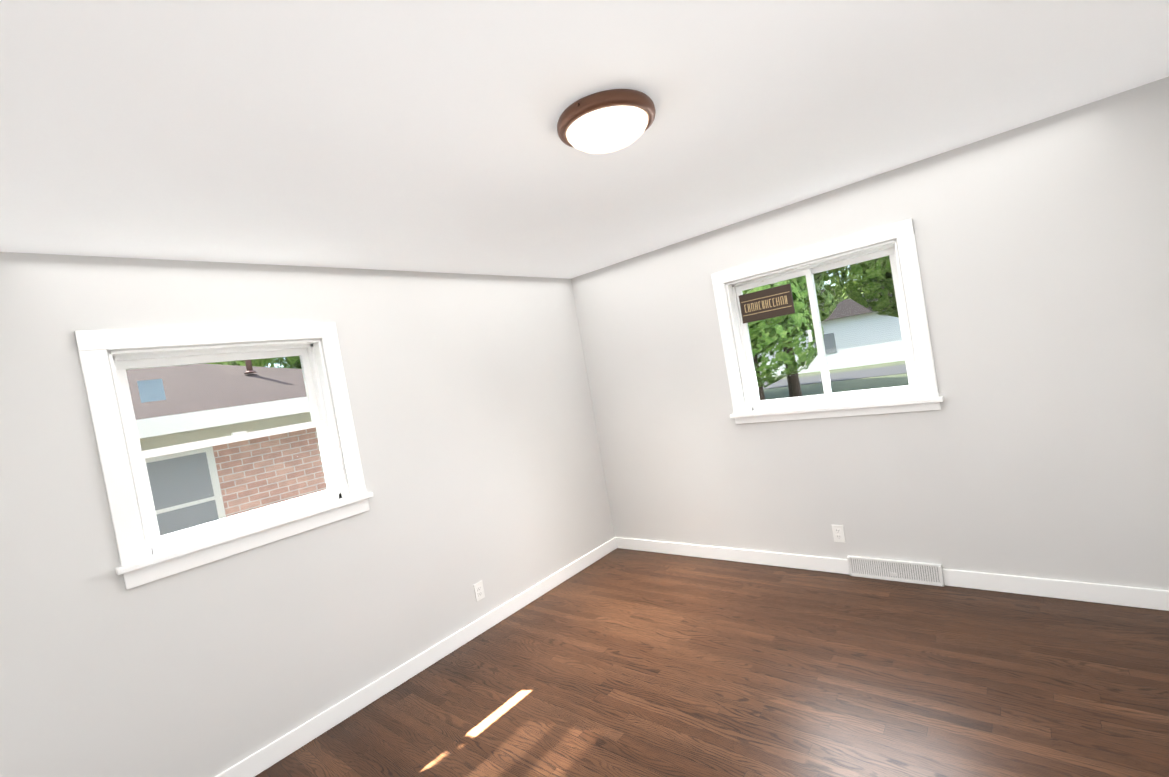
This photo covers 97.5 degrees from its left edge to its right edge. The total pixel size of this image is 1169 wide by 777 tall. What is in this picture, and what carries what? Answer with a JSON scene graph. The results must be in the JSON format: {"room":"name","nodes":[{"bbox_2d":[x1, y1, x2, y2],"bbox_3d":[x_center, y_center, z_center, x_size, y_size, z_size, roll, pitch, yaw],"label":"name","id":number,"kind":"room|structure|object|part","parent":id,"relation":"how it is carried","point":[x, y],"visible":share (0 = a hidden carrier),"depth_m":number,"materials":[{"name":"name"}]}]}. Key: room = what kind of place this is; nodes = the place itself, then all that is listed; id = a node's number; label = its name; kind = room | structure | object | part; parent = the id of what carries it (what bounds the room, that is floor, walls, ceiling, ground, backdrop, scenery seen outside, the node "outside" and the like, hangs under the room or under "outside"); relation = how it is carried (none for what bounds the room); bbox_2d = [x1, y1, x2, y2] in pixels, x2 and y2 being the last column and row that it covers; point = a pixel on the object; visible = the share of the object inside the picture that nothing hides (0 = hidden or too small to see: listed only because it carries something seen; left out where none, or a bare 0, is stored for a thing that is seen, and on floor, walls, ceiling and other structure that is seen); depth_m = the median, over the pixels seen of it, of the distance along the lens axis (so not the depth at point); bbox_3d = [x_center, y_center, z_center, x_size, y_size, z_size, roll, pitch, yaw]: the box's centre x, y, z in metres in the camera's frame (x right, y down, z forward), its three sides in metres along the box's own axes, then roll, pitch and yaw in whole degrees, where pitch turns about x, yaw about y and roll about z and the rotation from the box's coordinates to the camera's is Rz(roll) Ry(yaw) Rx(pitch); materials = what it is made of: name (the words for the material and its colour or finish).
{"room":"empty bedroom","nodes":[
{"label":"empty bedroom","id":0,"kind":"room"},
{"bbox_2d":[0,252,615,776],"bbox_3d":[-1.447,0.544,2.878,0.180,2.440,4.976,-8,2,40],"label":"wall","id":1,"kind":"structure","parent":0,"point":[516,435],"depth_m":2.59,"materials":[{"name":"paint"}]},
{"bbox_2d":[74,322,372,589],"bbox_3d":[-1.725,0.240,2.575,0.240,1.091,1.102,-8,2,40],"label":"window","id":2,"kind":"structure","parent":1,"relation":"in","point":[151,390],"depth_m":2.42,"materials":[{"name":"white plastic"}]},
{"bbox_2d":[215,537,618,776],"bbox_3d":[-0.951,1.639,3.115,0.018,0.100,3.916,-8,2,40],"label":"baseboard","id":3,"kind":"structure","parent":1,"relation":"attached to","point":[273,752],"depth_m":2.95,"materials":[{"name":"white wood"}]},
{"bbox_2d":[474,581,484,600],"bbox_3d":[-0.708,1.364,3.453,0.010,0.114,0.070,-8,2,40],"label":"electrical outlet","id":4,"kind":"object","parent":1,"relation":"attached to","point":[479,591],"visible":1,"depth_m":3.45,"materials":[{"name":"white plastic"}]},
{"bbox_2d":[0,0,1168,278],"bbox_3d":[-0.118,-0.943,1.514,4.280,0.120,4.976,-8,2,40],"label":"ceiling","id":5,"kind":"structure","parent":0,"point":[394,134],"depth_m":1.66,"materials":[{"name":"paint"}]},
{"bbox_2d":[557,89,655,153],"bbox_3d":[0.075,-0.869,1.725,0.334,0.104,0.343,-8,2,40],"label":"ceiling light","id":6,"kind":"object","parent":5,"relation":"attached to","point":[607,121],"visible":1,"depth_m":1.64,"materials":[{"name":"white glass"}]},
{"bbox_2d":[255,548,1168,776],"bbox_3d":[0.317,1.578,1.589,4.280,0.120,4.976,-8,2,40],"label":"floor","id":7,"kind":"structure","parent":0,"point":[619,662],"depth_m":2.42,"materials":[{"name":"brown wood"}]},
{"bbox_2d":[572,77,1168,589],"bbox_3d":[1.628,-0.001,3.371,3.900,2.440,0.180,-8,2,40],"label":"wall","id":8,"kind":"structure","parent":0,"point":[1042,246],"depth_m":2.82,"materials":[{"name":"paint"}]},
{"bbox_2d":[615,537,849,574],"bbox_3d":[1.015,1.275,3.976,1.910,0.100,0.014,-8,2,40],"label":"baseboard","id":9,"kind":"structure","parent":8,"relation":"attached to","point":[816,563],"depth_m":3.83,"materials":[{"name":"white wood"}]},
{"bbox_2d":[711,219,943,423],"bbox_3d":[1.524,-0.361,3.369,1.277,1.096,0.240,-8,2,40],"label":"window","id":10,"kind":"structure","parent":8,"relation":"in","point":[828,396],"depth_m":3.28,"materials":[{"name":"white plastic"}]},
{"bbox_2d":[739,280,794,323],"bbox_3d":[1.248,-0.613,3.535,0.360,0.265,0.022,-8,2,40],"label":"sign","id":11,"kind":"object","parent":10,"relation":"attached to","point":[777,301],"visible":0.96,"depth_m":3.52,"materials":[{"name":"brown wood"}]},
{"bbox_2d":[832,525,845,542],"bbox_3d":[1.673,0.956,3.376,0.070,0.114,0.010,-8,2,40],"label":"electrical outlet","id":12,"kind":"object","parent":8,"relation":"attached to","point":[838,533],"visible":1,"depth_m":3.37,"materials":[{"name":"white plastic"}]},
{"bbox_2d":[847,556,944,586],"bbox_3d":[1.920,1.130,3.186,0.510,0.125,0.030,-8,2,40],"label":"air vent","id":13,"kind":"object","parent":8,"relation":"in","point":[904,571],"visible":1,"depth_m":3.17,"materials":[{"name":"silver metal"}]},
{"bbox_2d":[942,569,1168,610],"bbox_3d":[2.665,1.033,2.557,1.450,0.100,0.018,-8,2,40],"label":"baseboard","id":14,"kind":"structure","parent":8,"relation":"attached to","point":[1148,598],"depth_m":2.69,"materials":[{"name":"white wood"}]},
{"label":"outside","id":15,"kind":"structure","parent":0,"visible":0},
{"bbox_2d":[761,360,908,399],"bbox_3d":[-1.055,2.102,20.493,150.000,0.300,150.000,-8,2,40],"label":"ground","id":16,"kind":"structure","parent":15,"point":[883,382],"depth_m":21.82,"materials":[{"name":"grey concrete"}]},
{"bbox_2d":[136,397,326,535],"bbox_3d":[-9.067,2.472,4.562,7.360,2.630,14.310,-8,2,40],"label":"neighbouring house","id":17,"kind":"structure","parent":16,"relation":"on","point":[314,476],"depth_m":5.68,"materials":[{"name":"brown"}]},
{"bbox_2d":[126,360,306,419],"bbox_3d":[-9.406,0.592,4.504,7.340,1.193,14.290,-8,2,40],"label":"roof","id":18,"kind":"object","parent":17,"relation":"on","point":[232,390],"depth_m":6.22,"materials":[{"name":"grey"}]},
{"bbox_3d":[-4.494,-0.485,6.824,0.194,0.560,0.150,-8,2,40],"label":"neighbour house cap","id":19,"kind":"part","parent":18,"relation":"part of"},
{"bbox_2d":[203,359,268,366],"bbox_3d":[-14.826,-1.674,16.547,8.318,12.048,8.203,-8,2,40],"label":"tree","id":20,"kind":"object","parent":16,"relation":"on","point":[255,362],"depth_m":16.58,"materials":[{"name":"green plant"}]},
{"bbox_2d":[234,356,301,368],"bbox_3d":[-9.463,-2.263,19.922,9.072,11.187,8.717,-8,2,40],"label":"tree","id":21,"kind":"object","parent":16,"relation":"on","point":[293,359],"depth_m":18.13,"materials":[{"name":"green plant"}]},
{"bbox_2d":[742,274,824,399],"bbox_3d":[3.578,-2.244,11.789,5.914,7.202,7.073,-8,2,40],"label":"tree","id":22,"kind":"object","parent":16,"relation":"on","point":[768,328],"depth_m":10.62,"materials":[{"name":"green plant"}]},
{"bbox_2d":[782,263,872,397],"bbox_3d":[7.300,-4.237,18.096,9.227,9.492,8.550,-8,2,40],"label":"tree","id":23,"kind":"object","parent":16,"relation":"on","point":[793,384],"depth_m":18.42,"materials":[{"name":"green plant"}]},
{"bbox_2d":[758,282,904,377],"bbox_3d":[14.482,-3.848,36.520,22.800,5.200,8.800,-8,2,40],"label":"house","id":24,"kind":"structure","parent":16,"relation":"on","point":[859,337],"depth_m":30.21,"materials":[{"name":"grey"}]},
{"bbox_2d":[762,364,906,388],"bbox_3d":[18.698,-1.479,20.946,120.000,0.020,5.000,-8,2,40],"label":"street","id":25,"kind":"structure","parent":16,"relation":"on","point":[849,375],"depth_m":25.49,"materials":[{"name":"grey asphalt"}]},
{"bbox_2d":[830,256,898,317],"bbox_3d":[8.091,-3.833,12.777,5.986,8.741,5.926,-8,2,40],"label":"tree","id":26,"kind":"object","parent":16,"relation":"on","point":[875,290],"depth_m":12.73,"materials":[{"name":"green plant"}]}
]}

